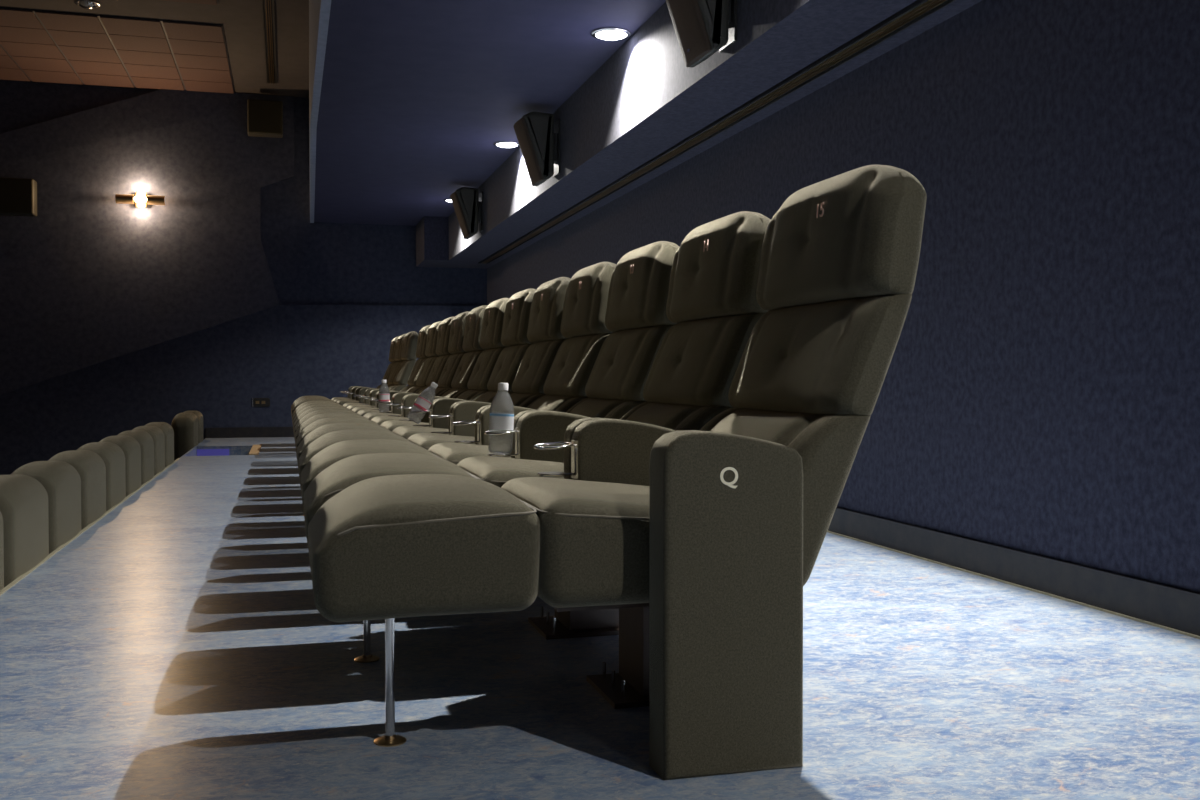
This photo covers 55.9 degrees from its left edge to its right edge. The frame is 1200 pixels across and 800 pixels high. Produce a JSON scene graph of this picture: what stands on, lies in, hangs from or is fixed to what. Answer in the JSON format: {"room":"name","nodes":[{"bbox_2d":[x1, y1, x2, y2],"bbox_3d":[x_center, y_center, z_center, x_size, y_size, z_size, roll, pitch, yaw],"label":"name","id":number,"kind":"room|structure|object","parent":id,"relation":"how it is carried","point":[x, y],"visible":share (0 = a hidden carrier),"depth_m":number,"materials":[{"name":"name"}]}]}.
{"room":"auditorium","nodes":[
{"label":"auditorium","id":0,"kind":"room"},
{"bbox_2d":[0,0,308,97],"bbox_3d":[-5.460,-3.519,3.346,9.300,0.001,19.500,0,1,-15],"label":"ceiling","id":1,"kind":"structure","parent":0,"point":[241,20],"depth_m":11.06,"materials":[{"name":"paint"}]},
{"bbox_2d":[74,0,100,8],"bbox_3d":[-4.729,-3.638,10.427,0.224,0.050,0.224,0,1,-15],"label":"recessed light","id":2,"kind":"object","parent":1,"relation":"in","point":[86,4],"visible":1,"depth_m":10.38,"materials":[{"name":"silver metal"}]},
{"bbox_2d":[0,0,233,93],"bbox_3d":[-6.621,-3.596,7.942,7.281,0.012,9.964,0,1,-15],"label":"ceiling tiles","id":3,"kind":"structure","parent":1,"relation":"attached to","point":[199,50],"depth_m":11.94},
{"bbox_2d":[0,0,234,92],"bbox_3d":[-6.672,-3.605,7.927,7.410,0.010,9.980,0,1,-15],"label":"grid","id":4,"kind":"object","parent":1,"relation":"attached to","point":[98,16],"visible":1,"depth_m":11.38,"materials":[{"name":"brown metal"}]},
{"bbox_2d":[261,0,276,83],"bbox_3d":[-2.927,-3.644,9.935,0.110,0.018,6.850,0,1,-15],"label":"ceiling track","id":5,"kind":"object","parent":1,"relation":"attached to","point":[268,14],"visible":1,"depth_m":11.50,"materials":[{"name":"black plastic"}]},
{"bbox_2d":[185,446,251,455],"bbox_3d":[-3.807,0.740,11.373,0.615,0.458,1.560,0,1,-15],"label":"floor","id":6,"kind":"structure","parent":0,"point":[233,450],"depth_m":12.12,"materials":[{"name":"carpet"}]},
{"bbox_2d":[197,449,228,455],"bbox_3d":[-4.130,0.575,12.063,0.327,0.100,0.011,0,1,-15],"label":"step light","id":7,"kind":"object","parent":6,"relation":"attached to","point":[200,452],"visible":0.64,"depth_m":12.05,"materials":[{"name":"blue"}]},
{"bbox_2d":[0,80,486,474],"bbox_3d":[-6.958,-1.447,13.107,11.600,4.740,0.170,0,1,-15],"label":"wall","id":8,"kind":"structure","parent":0,"point":[215,298],"depth_m":13.55,"materials":[{"name":"fabric"}]},
{"bbox_2d":[0,177,36,216],"bbox_3d":[-6.690,-2.324,12.946,0.410,0.410,0.234,0,1,-15],"label":"speaker","id":9,"kind":"object","parent":8,"relation":"attached to","point":[18,196],"visible":1,"depth_m":12.85},
{"bbox_2d":[115,192,164,207],"bbox_3d":[-5.426,-2.372,13.344,0.540,0.180,0.109,0,1,-15],"label":"wall sconce","id":10,"kind":"object","parent":8,"relation":"attached to","point":[140,198],"visible":1,"depth_m":13.34,"materials":[{"name":"gold metal"}]},
{"bbox_2d":[206,427,293,437],"bbox_3d":[-3.114,0.390,14.127,3.435,0.125,0.020,0,1,-15],"label":"baseboard","id":11,"kind":"structure","parent":8,"relation":"attached to","point":[236,432],"depth_m":13.79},
{"bbox_2d":[252,398,269,406],"bbox_3d":[-4.150,0.031,13.834,0.200,0.099,0.016,0,1,-15],"label":"wall socket","id":12,"kind":"object","parent":8,"relation":"attached to","point":[256,402],"visible":1,"depth_m":13.83,"materials":[{"name":"black plastic"}]},
{"bbox_2d":[247,99,282,137],"bbox_3d":[-4.045,-3.399,13.657,0.410,0.410,0.234,0,1,-15],"label":"speaker","id":13,"kind":"object","parent":8,"relation":"attached to","point":[264,117],"visible":1,"depth_m":13.55},
{"bbox_2d":[309,0,330,222],"bbox_3d":[-1.060,-2.774,4.580,0.123,1.540,19.501,0,1,-15],"label":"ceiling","id":14,"kind":"structure","parent":0,"point":[319,10],"depth_m":7.60,"materials":[{"name":"blue paint"}]},
{"bbox_2d":[416,216,448,266],"bbox_3d":[-2.079,-1.950,13.966,0.290,0.530,0.900,0,1,-15],"label":"wall","id":15,"kind":"structure","parent":0,"point":[432,233],"depth_m":13.55,"materials":[{"name":"blue fabric"}]},
{"bbox_2d":[314,0,665,225],"bbox_3d":[0.033,-2.020,4.898,2.300,0.001,19.500,0,1,-15],"label":"ceiling","id":16,"kind":"structure","parent":0,"point":[416,97],"depth_m":7.42,"materials":[{"name":"blue paint"}]},
{"bbox_2d":[493,141,518,147],"bbox_3d":[-0.764,-2.097,9.294,0.224,0.025,0.224,0,1,-15],"label":"recessed light","id":17,"kind":"object","parent":16,"relation":"in","point":[506,144],"visible":0.97,"depth_m":9.24,"materials":[{"name":"silver metal"}]},
{"bbox_2d":[591,27,630,40],"bbox_3d":[0.063,-2.036,6.307,0.224,0.025,0.224,0,1,-15],"label":"recessed light","id":18,"kind":"object","parent":16,"relation":"in","point":[606,33],"visible":1,"depth_m":6.27,"materials":[{"name":"white glass"}]},
{"bbox_2d":[0,437,1199,799],"bbox_3d":[-0.521,0.642,4.799,3.450,0.001,19.500,0,1,-15],"label":"floor","id":19,"kind":"structure","parent":0,"point":[179,647],"depth_m":2.71,"materials":[{"name":"carpet"}]},
{"bbox_2d":[0,458,179,595],"bbox_3d":[-1.700,0.690,2.605,0.018,0.014,15.900,0,1,-15],"label":"trim","id":20,"kind":"structure","parent":19,"relation":"attached to","point":[59,548],"depth_m":5.03,"materials":[{"name":"grey metal"}]},
{"bbox_2d":[249,445,261,454],"bbox_3d":[-3.488,0.516,11.447,0.089,0.042,1.500,0,1,-15],"label":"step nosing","id":21,"kind":"structure","parent":19,"relation":"attached to","point":[255,449],"depth_m":11.20,"materials":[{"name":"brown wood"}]},
{"bbox_2d":[291,336,398,407],"bbox_3d":[-2.763,-0.106,12.367,1.194,1.189,0.686,0,1,-15],"label":"armchair","id":22,"kind":"object","parent":19,"relation":"on","point":[393,342],"visible":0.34,"depth_m":12.32,"materials":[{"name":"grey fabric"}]},
{"bbox_2d":[291,396,325,407],"bbox_3d":[-3.133,0.076,12.268,0.425,0.248,0.500,0,1,-15],"label":"cushion","id":23,"kind":"object","parent":22,"relation":"on","point":[302,396],"depth_m":12.15,"materials":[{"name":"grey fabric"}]},
{"bbox_2d":[291,334,405,413],"bbox_3d":[-2.578,-0.093,11.703,1.194,1.189,0.686,0,1,-15],"label":"armchair","id":24,"kind":"object","parent":19,"relation":"on","point":[399,342],"visible":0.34,"depth_m":11.64,"materials":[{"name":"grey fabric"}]},
{"bbox_2d":[291,397,327,413],"bbox_3d":[-2.949,0.090,11.603,0.425,0.248,0.500,0,1,-15],"label":"cushion","id":25,"kind":"object","parent":24,"relation":"on","point":[303,397],"depth_m":11.49,"materials":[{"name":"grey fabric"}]},
{"bbox_2d":[334,398,354,402],"bbox_3d":[-2.504,0.092,11.726,0.520,0.218,0.530,0,1,-15],"label":"seat cushion","id":26,"kind":"object","parent":24,"relation":"on","point":[335,400],"depth_m":11.68,"materials":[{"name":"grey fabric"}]},
{"bbox_2d":[292,331,417,413],"bbox_3d":[-2.394,-0.079,11.038,1.194,1.189,0.686,0,1,-15],"label":"armchair","id":27,"kind":"object","parent":19,"relation":"on","point":[409,345],"visible":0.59,"depth_m":10.88,"materials":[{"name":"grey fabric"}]},
{"bbox_2d":[292,398,333,413],"bbox_3d":[-2.764,0.103,10.938,0.425,0.248,0.500,0,1,-15],"label":"cushion","id":28,"kind":"object","parent":27,"relation":"on","point":[300,402],"depth_m":10.78,"materials":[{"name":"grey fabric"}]},
{"bbox_2d":[336,400,358,405],"bbox_3d":[-2.320,0.106,11.061,0.520,0.218,0.530,0,1,-15],"label":"seat cushion","id":29,"kind":"object","parent":27,"relation":"on","point":[341,402],"depth_m":10.81,"materials":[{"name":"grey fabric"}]},
{"bbox_2d":[389,385,406,390],"bbox_3d":[-2.078,0.030,11.127,0.296,0.360,0.624,0,1,-15],"label":"lumbar cushion","id":30,"kind":"object","parent":27,"relation":"on","point":[394,387],"depth_m":10.85,"materials":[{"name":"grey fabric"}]},
{"bbox_2d":[292,325,430,421],"bbox_3d":[-2.027,-0.052,9.713,1.194,1.189,0.686,0,1,-15],"label":"armchair","id":31,"kind":"object","parent":19,"relation":"on","point":[422,336],"visible":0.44,"depth_m":9.65,"materials":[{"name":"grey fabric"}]},
{"bbox_2d":[292,401,339,421],"bbox_3d":[-2.397,0.131,9.613,0.425,0.248,0.500,0,1,-15],"label":"cushion","id":32,"kind":"object","parent":31,"relation":"on","point":[307,402],"depth_m":9.49,"materials":[{"name":"grey fabric"}]},
{"bbox_2d":[343,403,368,407],"bbox_3d":[-1.953,0.133,9.737,0.520,0.218,0.530,0,1,-15],"label":"seat cushion","id":33,"kind":"object","parent":31,"relation":"on","point":[346,405],"depth_m":9.54,"materials":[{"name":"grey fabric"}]},
{"bbox_2d":[400,386,415,392],"bbox_3d":[-1.711,0.057,9.802,0.296,0.360,0.624,0,1,-15],"label":"lumbar cushion","id":34,"kind":"object","parent":31,"relation":"on","point":[406,389],"depth_m":9.63,"materials":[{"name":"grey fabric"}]},
{"bbox_2d":[293,321,441,418],"bbox_3d":[-1.843,-0.039,9.048,1.194,1.189,0.686,0,1,-15],"label":"armchair","id":35,"kind":"object","parent":19,"relation":"on","point":[430,351],"visible":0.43,"depth_m":8.98,"materials":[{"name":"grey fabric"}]},
{"bbox_2d":[293,402,343,418],"bbox_3d":[-2.213,0.144,8.949,0.425,0.248,0.500,0,1,-15],"label":"cushion","id":36,"kind":"object","parent":35,"relation":"on","point":[319,403],"depth_m":8.83,"materials":[{"name":"grey fabric"}]},
{"bbox_2d":[347,405,374,409],"bbox_3d":[-1.768,0.146,9.072,0.520,0.218,0.530,0,1,-15],"label":"seat cushion","id":37,"kind":"object","parent":35,"relation":"on","point":[350,407],"depth_m":8.88,"materials":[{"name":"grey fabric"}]},
{"bbox_2d":[408,386,425,393],"bbox_3d":[-1.527,0.071,9.137,0.296,0.360,0.624,0,1,-15],"label":"lumbar cushion","id":38,"kind":"object","parent":35,"relation":"on","point":[416,389],"depth_m":8.98,"materials":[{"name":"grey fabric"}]},
{"bbox_2d":[293,317,453,430],"bbox_3d":[-1.659,-0.025,8.383,1.194,1.189,0.686,0,1,-15],"label":"armchair","id":39,"kind":"object","parent":19,"relation":"on","point":[443,336],"visible":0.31,"depth_m":8.32,"materials":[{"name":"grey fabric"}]},
{"bbox_2d":[293,404,347,430],"bbox_3d":[-2.029,0.158,8.284,0.425,0.248,0.500,0,1,-15],"label":"cushion","id":40,"kind":"object","parent":39,"relation":"on","point":[324,405],"depth_m":8.15,"materials":[{"name":"grey fabric"}]},
{"bbox_2d":[351,407,378,412],"bbox_3d":[-1.584,0.160,8.407,0.520,0.218,0.530,0,1,-15],"label":"seat cushion","id":41,"kind":"object","parent":39,"relation":"on","point":[356,409],"depth_m":8.24,"materials":[{"name":"grey fabric"}]},
{"bbox_2d":[294,311,468,438],"bbox_3d":[-1.475,-0.011,7.719,1.194,1.189,0.686,0,1,-15],"label":"armchair","id":42,"kind":"object","parent":19,"relation":"on","point":[458,323],"visible":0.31,"depth_m":7.64,"materials":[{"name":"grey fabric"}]},
{"bbox_2d":[294,407,352,438],"bbox_3d":[-1.845,0.171,7.619,0.425,0.248,0.500,0,1,-15],"label":"cushion","id":43,"kind":"object","parent":42,"relation":"on","point":[306,412],"depth_m":7.50,"materials":[{"name":"grey fabric"}]},
{"bbox_2d":[357,409,390,415],"bbox_3d":[-1.400,0.173,7.742,0.520,0.218,0.530,0,1,-15],"label":"seat cushion","id":44,"kind":"object","parent":42,"relation":"on","point":[362,412],"depth_m":7.55,"materials":[{"name":"grey fabric"}]},
{"bbox_2d":[435,388,453,396],"bbox_3d":[-1.158,0.098,7.808,0.296,0.360,0.624,0,1,-15],"label":"lumbar cushion","id":45,"kind":"object","parent":42,"relation":"on","point":[439,391],"depth_m":7.62,"materials":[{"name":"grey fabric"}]},
{"bbox_2d":[294,305,486,437],"bbox_3d":[-1.290,0.002,7.054,1.194,1.189,0.686,0,1,-15],"label":"armchair","id":46,"kind":"object","parent":19,"relation":"on","point":[474,319],"visible":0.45,"depth_m":6.99,"materials":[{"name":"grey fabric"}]},
{"bbox_2d":[294,410,360,437],"bbox_3d":[-1.661,0.185,6.954,0.425,0.248,0.500,0,1,-15],"label":"cushion","id":47,"kind":"object","parent":46,"relation":"on","point":[317,412],"depth_m":6.83,"materials":[{"name":"grey fabric"}]},
{"bbox_2d":[363,412,400,420],"bbox_3d":[-1.216,0.187,7.077,0.520,0.218,0.530,0,1,-15],"label":"seat cushion","id":48,"kind":"object","parent":46,"relation":"on","point":[371,415],"depth_m":6.96,"materials":[{"name":"grey fabric"}]},
{"bbox_2d":[379,380,389,411],"bbox_3d":[-1.400,-0.029,7.330,0.070,0.206,0.070,0,1,23],"label":"water bottle","id":49,"kind":"object","parent":46,"relation":"on","point":[384,396],"visible":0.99,"depth_m":7.30,"materials":[{"name":"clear plastic"}]},
{"bbox_2d":[441,389,469,398],"bbox_3d":[-0.974,0.111,7.143,0.296,0.360,0.624,0,1,-15],"label":"lumbar cushion","id":50,"kind":"object","parent":46,"relation":"on","point":[452,393],"depth_m":6.97,"materials":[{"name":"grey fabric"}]},
{"bbox_2d":[295,298,508,446],"bbox_3d":[-1.106,0.015,6.389,1.194,1.189,0.686,0,1,-15],"label":"armchair","id":51,"kind":"object","parent":19,"relation":"on","point":[492,324],"visible":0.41,"depth_m":6.32,"materials":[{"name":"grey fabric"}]},
{"bbox_2d":[295,413,368,446],"bbox_3d":[-1.476,0.198,6.289,0.425,0.248,0.500,0,1,-15],"label":"cushion","id":52,"kind":"object","parent":51,"relation":"on","point":[327,415],"depth_m":6.16,"materials":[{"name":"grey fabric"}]},
{"bbox_2d":[371,416,412,424],"bbox_3d":[-1.032,0.201,6.412,0.520,0.218,0.530,0,1,-15],"label":"seat cushion","id":53,"kind":"object","parent":51,"relation":"on","point":[379,420],"depth_m":6.23,"materials":[{"name":"grey fabric"}]},
{"bbox_2d":[456,390,487,400],"bbox_3d":[-0.790,0.125,6.478,0.296,0.360,0.624,0,1,-15],"label":"lumbar cushion","id":54,"kind":"object","parent":51,"relation":"on","point":[471,395],"depth_m":6.31,"materials":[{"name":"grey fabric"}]},
{"bbox_2d":[296,288,535,454],"bbox_3d":[-0.922,0.029,5.724,1.194,1.189,0.686,0,1,-15],"label":"armchair","id":55,"kind":"object","parent":19,"relation":"on","point":[518,306],"visible":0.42,"depth_m":5.65,"materials":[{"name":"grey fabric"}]},
{"bbox_2d":[296,417,379,454],"bbox_3d":[-1.292,0.212,5.625,0.425,0.248,0.500,0,1,-15],"label":"cushion","id":56,"kind":"object","parent":55,"relation":"on","point":[324,421],"depth_m":5.49,"materials":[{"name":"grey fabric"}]},
{"bbox_2d":[380,420,428,431],"bbox_3d":[-0.848,0.214,5.748,0.520,0.218,0.530,0,1,-15],"label":"seat cushion","id":57,"kind":"object","parent":55,"relation":"on","point":[390,425],"depth_m":5.58,"materials":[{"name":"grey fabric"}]},
{"bbox_2d":[475,391,513,402],"bbox_3d":[-0.606,0.138,5.813,0.296,0.360,0.624,0,1,-15],"label":"lumbar cushion","id":58,"kind":"object","parent":55,"relation":"on","point":[488,397],"depth_m":5.75,"materials":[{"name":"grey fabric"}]},
{"bbox_2d":[297,277,569,471],"bbox_3d":[-0.738,0.043,5.059,1.194,1.189,0.686,0,1,-15],"label":"armchair","id":59,"kind":"object","parent":19,"relation":"on","point":[546,311],"visible":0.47,"depth_m":4.99,"materials":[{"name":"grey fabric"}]},
{"bbox_2d":[297,423,392,471],"bbox_3d":[-1.108,0.225,4.960,0.425,0.248,0.500,0,1,-15],"label":"cushion","id":60,"kind":"object","parent":59,"relation":"on","point":[313,435],"depth_m":4.82,"materials":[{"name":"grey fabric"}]},
{"bbox_2d":[392,426,448,438],"bbox_3d":[-0.663,0.228,5.083,0.520,0.218,0.530,0,1,-15],"label":"seat cushion","id":61,"kind":"object","parent":59,"relation":"on","point":[404,431],"depth_m":4.93,"materials":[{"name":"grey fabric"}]},
{"bbox_2d":[407,382,437,423],"bbox_3d":[-0.839,0.014,5.343,0.148,0.199,0.072,0,1,-21],"label":"water bottle","id":62,"kind":"object","parent":59,"relation":"on","point":[426,397],"visible":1,"depth_m":5.32,"materials":[{"name":"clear plastic"}]},
{"bbox_2d":[510,393,545,407],"bbox_3d":[-0.421,0.152,5.148,0.296,0.360,0.624,0,1,-15],"label":"lumbar cushion","id":63,"kind":"object","parent":59,"relation":"on","point":[524,400],"depth_m":4.96,"materials":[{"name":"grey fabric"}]},
{"bbox_2d":[299,262,615,487],"bbox_3d":[-0.554,0.056,4.394,1.194,1.189,0.686,0,1,-15],"label":"armchair","id":64,"kind":"object","parent":19,"relation":"on","point":[586,296],"visible":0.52,"depth_m":4.33,"materials":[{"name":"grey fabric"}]},
{"bbox_2d":[299,430,410,487],"bbox_3d":[-0.924,0.239,4.295,0.425,0.248,0.500,0,1,-15],"label":"cushion","id":65,"kind":"object","parent":64,"relation":"on","point":[328,439],"depth_m":4.15,"materials":[{"name":"grey fabric"}]},
{"bbox_2d":[430,431,447,433],"bbox_3d":[-0.663,0.135,4.673,0.076,0.007,0.076,0,1,-15],"label":"cup holder","id":66,"kind":"object","parent":64,"relation":"on","point":[439,432],"depth_m":4.64,"materials":[{"name":"beige leather"}]},
{"bbox_2d":[407,433,474,449],"bbox_3d":[-0.479,0.241,4.418,0.520,0.218,0.530,0,1,-15],"label":"seat cushion","id":67,"kind":"object","parent":64,"relation":"on","point":[425,440],"depth_m":4.26,"materials":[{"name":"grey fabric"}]},
{"bbox_2d":[527,395,587,412],"bbox_3d":[-0.237,0.165,4.484,0.296,0.360,0.624,0,1,-15],"label":"lumbar cushion","id":68,"kind":"object","parent":64,"relation":"on","point":[559,403],"depth_m":4.32,"materials":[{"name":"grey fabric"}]},
{"bbox_2d":[301,241,678,511],"bbox_3d":[-0.369,0.070,3.730,1.194,1.189,0.686,0,1,-15],"label":"armchair","id":69,"kind":"object","parent":19,"relation":"on","point":[636,316],"visible":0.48,"depth_m":3.65,"materials":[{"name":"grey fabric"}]},
{"bbox_2d":[301,439,435,511],"bbox_3d":[-0.740,0.252,3.630,0.425,0.248,0.500,0,1,-15],"label":"cushion","id":70,"kind":"object","parent":69,"relation":"on","point":[335,452],"depth_m":3.48,"materials":[{"name":"grey fabric"}]},
{"bbox_2d":[454,440,473,443],"bbox_3d":[-0.479,0.149,4.008,0.076,0.007,0.076,0,1,-15],"label":"tray","id":71,"kind":"object","parent":69,"relation":"on","point":[463,441],"depth_m":3.98,"materials":[{"name":"beige leather"}]},
{"bbox_2d":[428,443,510,464],"bbox_3d":[-0.295,0.255,3.753,0.520,0.218,0.530,0,1,-15],"label":"seat cushion","id":72,"kind":"object","parent":69,"relation":"on","point":[454,453],"depth_m":3.55,"materials":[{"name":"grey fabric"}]},
{"bbox_2d":[566,398,646,418],"bbox_3d":[-0.053,0.179,3.819,0.296,0.360,0.624,0,1,-15],"label":"lumbar cushion","id":73,"kind":"object","parent":69,"relation":"on","point":[611,408],"depth_m":3.66,"materials":[{"name":"grey fabric"}]},
{"bbox_2d":[303,211,769,662],"bbox_3d":[-0.185,0.083,3.065,1.194,1.189,0.686,0,1,-15],"label":"armchair","id":74,"kind":"object","parent":19,"relation":"on","point":[713,304],"visible":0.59,"depth_m":3.01,"materials":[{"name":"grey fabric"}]},
{"bbox_2d":[303,453,472,549],"bbox_3d":[-0.555,0.266,2.965,0.425,0.248,0.500,0,1,-15],"label":"cushion","id":75,"kind":"object","parent":74,"relation":"on","point":[346,472],"depth_m":2.80,"materials":[{"name":"grey fabric"}]},
{"bbox_2d":[487,453,511,456],"bbox_3d":[-0.295,0.163,3.343,0.076,0.007,0.076,0,1,-15],"label":"tray","id":76,"kind":"object","parent":74,"relation":"on","point":[490,454],"depth_m":3.31,"materials":[{"name":"silver metal"}]},
{"bbox_2d":[488,383,513,452],"bbox_3d":[-0.292,0.053,3.343,0.077,0.208,0.075,0,1,1],"label":"water bottle","id":77,"kind":"object","parent":74,"relation":"on","point":[501,419],"visible":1,"depth_m":3.32,"materials":[{"name":"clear plastic"}]},
{"bbox_2d":[457,456,563,487],"bbox_3d":[-0.111,0.268,3.088,0.520,0.218,0.530,0,1,-15],"label":"seat cushion","id":78,"kind":"object","parent":74,"relation":"on","point":[495,470],"depth_m":2.92,"materials":[{"name":"grey fabric"}]},
{"bbox_2d":[620,402,733,430],"bbox_3d":[0.131,0.192,3.154,0.296,0.360,0.624,0,1,-15],"label":"lumbar cushion","id":79,"kind":"object","parent":74,"relation":"on","point":[677,416],"depth_m":2.98,"materials":[{"name":"grey fabric"}]},
{"bbox_2d":[308,165,926,779],"bbox_3d":[0.002,0.097,2.388,1.194,1.189,0.710,0,1,-15],"label":"armchair","id":80,"kind":"object","parent":19,"relation":"on","point":[706,542],"visible":1,"depth_m":2.13,"materials":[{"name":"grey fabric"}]},
{"bbox_2d":[308,474,539,621],"bbox_3d":[-0.371,0.279,2.300,0.425,0.248,0.500,0,1,-15],"label":"cushion","id":81,"kind":"object","parent":80,"relation":"on","point":[407,545],"depth_m":2.08,"materials":[{"name":"grey fabric"}]},
{"bbox_2d":[537,472,567,476],"bbox_3d":[-0.111,0.176,2.679,0.076,0.007,0.076,0,1,-15],"label":"tray","id":82,"kind":"object","parent":80,"relation":"on","point":[542,474],"depth_m":2.65,"materials":[{"name":"silver metal"}]},
{"bbox_2d":[501,477,649,607],"bbox_3d":[0.073,0.282,2.424,0.520,0.218,0.530,0,1,-15],"label":"seat cushion","id":83,"kind":"object","parent":80,"relation":"on","point":[591,535],"depth_m":2.14,"materials":[{"name":"grey fabric"}]},
{"bbox_2d":[699,408,869,585],"bbox_3d":[0.315,0.206,2.489,0.296,0.360,0.624,0,1,-15],"label":"lumbar cushion","id":84,"kind":"object","parent":80,"relation":"on","point":[827,440],"depth_m":2.21,"materials":[{"name":"grey fabric"}]},
{"bbox_2d":[440,0,981,268],"bbox_3d":[0.847,-1.770,5.129,0.630,0.530,19.500,0,1,-15],"label":"wall","id":85,"kind":"structure","parent":0,"point":[643,101],"depth_m":6.17,"materials":[{"name":"blue paint"}]},
{"bbox_2d":[450,187,482,238],"bbox_3d":[-1.327,-1.849,11.219,0.310,0.485,0.300,0,1,-15],"label":"loudspeaker","id":86,"kind":"object","parent":85,"relation":"attached to","point":[467,207],"visible":1,"depth_m":11.09,"materials":[{"name":"plastic"}]},
{"bbox_2d":[450,192,469,238],"bbox_3d":[-1.391,-1.824,11.201,0.178,0.435,0.280,0,1,-15],"label":"grille","id":87,"kind":"object","parent":86,"relation":"attached to","point":[460,200],"depth_m":11.08,"materials":[{"name":"fabric"}]},
{"bbox_2d":[513,112,559,185],"bbox_3d":[-0.455,-1.785,8.068,0.310,0.485,0.300,0,1,-15],"label":"loudspeaker","id":88,"kind":"object","parent":85,"relation":"attached to","point":[538,136],"visible":1,"depth_m":7.94,"materials":[{"name":"plastic"}]},
{"bbox_2d":[513,118,542,185],"bbox_3d":[-0.518,-1.760,8.051,0.178,0.435,0.280,0,1,-15],"label":"grille","id":89,"kind":"object","parent":88,"relation":"attached to","point":[529,131],"depth_m":7.93,"materials":[{"name":"fabric"}]},
{"bbox_2d":[666,0,736,67],"bbox_3d":[0.418,-1.721,4.917,0.310,0.485,0.300,0,1,-15],"label":"loudspeaker","id":90,"kind":"object","parent":85,"relation":"attached to","point":[703,28],"visible":1,"depth_m":4.82,"materials":[{"name":"plastic"}]},
{"bbox_2d":[666,0,711,66],"bbox_3d":[0.354,-1.696,4.900,0.178,0.435,0.280,0,1,-15],"label":"grille","id":91,"kind":"object","parent":90,"relation":"attached to","point":[691,19],"depth_m":4.84,"materials":[{"name":"fabric"}]},
{"bbox_2d":[478,0,955,263],"bbox_3d":[0.934,-1.499,5.288,0.110,0.018,17.750,0,1,-15],"label":"trim","id":92,"kind":"structure","parent":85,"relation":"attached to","point":[918,10],"depth_m":5.62,"materials":[{"name":"black plastic"}]},
{"bbox_2d":[487,0,1199,592],"bbox_3d":[1.190,-0.697,5.245,0.100,2.660,19.500,0,1,-15],"label":"wall","id":93,"kind":"structure","parent":0,"point":[1039,394],"depth_m":3.94,"materials":[{"name":"blue fabric"}]},
{"bbox_2d":[827,531,1199,638],"bbox_3d":[1.131,0.630,5.235,0.009,0.007,19.460,0,1,-15],"label":"trim","id":94,"kind":"structure","parent":93,"relation":"attached to","point":[880,546],"depth_m":3.88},
{"bbox_2d":[828,507,1199,635],"bbox_3d":[1.139,0.571,5.236,0.015,0.125,19.460,0,1,-15],"label":"baseboard","id":95,"kind":"structure","parent":93,"relation":"attached to","point":[1164,605],"depth_m":3.88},
{"label":"floor","id":96,"kind":"structure","parent":0,"visible":0},
{"bbox_2d":[0,512,3,590],"bbox_3d":[-2.343,0.715,3.582,0.718,0.805,0.752,0,1,-15],"label":"armchair","id":97,"kind":"object","parent":96,"relation":"on","point":[1,516],"visible":0.45,"depth_m":3.92,"materials":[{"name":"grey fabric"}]},
{"bbox_2d":[0,475,48,586],"bbox_3d":[-2.550,0.700,4.329,0.718,0.805,0.752,0,1,-15],"label":"armchair","id":98,"kind":"object","parent":96,"relation":"on","point":[23,499],"visible":0.45,"depth_m":4.26,"materials":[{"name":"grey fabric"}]},
{"bbox_2d":[11,461,80,553],"bbox_3d":[-2.757,0.684,5.075,0.718,0.805,0.752,0,1,-15],"label":"armchair","id":99,"kind":"object","parent":96,"relation":"on","point":[61,481],"visible":0.27,"depth_m":4.98,"materials":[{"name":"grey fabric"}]},
{"bbox_2d":[48,450,105,529],"bbox_3d":[-2.964,0.669,5.822,0.718,0.805,0.752,0,1,-15],"label":"armchair","id":100,"kind":"object","parent":96,"relation":"on","point":[91,468],"visible":0.23,"depth_m":5.72,"materials":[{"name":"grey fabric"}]},
{"bbox_2d":[77,442,125,510],"bbox_3d":[-3.171,0.654,6.569,0.718,0.805,0.752,0,1,-15],"label":"armchair","id":101,"kind":"object","parent":96,"relation":"on","point":[113,456],"visible":0.19,"depth_m":6.47,"materials":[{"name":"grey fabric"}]},
{"bbox_2d":[99,436,140,496],"bbox_3d":[-3.377,0.639,7.315,0.718,0.805,0.752,0,1,-15],"label":"armchair","id":102,"kind":"object","parent":96,"relation":"on","point":[130,446],"visible":0.12,"depth_m":7.21,"materials":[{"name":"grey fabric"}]},
{"bbox_2d":[117,430,153,484],"bbox_3d":[-3.584,0.624,8.062,0.718,0.805,0.752,0,1,-15],"label":"armchair","id":103,"kind":"object","parent":96,"relation":"on","point":[145,440],"visible":0.14,"depth_m":7.97,"materials":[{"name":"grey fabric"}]},
{"bbox_2d":[133,426,164,475],"bbox_3d":[-3.791,0.608,8.809,0.718,0.805,0.752,0,1,-15],"label":"armchair","id":104,"kind":"object","parent":96,"relation":"on","point":[157,434],"visible":0.11,"depth_m":8.72,"materials":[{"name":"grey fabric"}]},
{"bbox_2d":[145,422,173,466],"bbox_3d":[-3.998,0.593,9.556,0.718,0.805,0.752,0,1,-15],"label":"armchair","id":105,"kind":"object","parent":96,"relation":"on","point":[167,429],"visible":0.12,"depth_m":9.47,"materials":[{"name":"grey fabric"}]},
{"bbox_2d":[171,413,197,460],"bbox_3d":[-4.706,0.540,12.148,0.718,0.805,0.752,0,1,-15],"label":"armchair","id":106,"kind":"object","parent":96,"relation":"on","point":[184,425],"visible":0.35,"depth_m":11.87,"materials":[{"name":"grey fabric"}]},
{"bbox_2d":[183,410,203,446],"bbox_3d":[-4.913,0.525,12.894,0.718,0.805,0.752,0,1,-15],"label":"armchair","id":107,"kind":"object","parent":96,"relation":"on","point":[198,414],"visible":0.08,"depth_m":12.77,"materials":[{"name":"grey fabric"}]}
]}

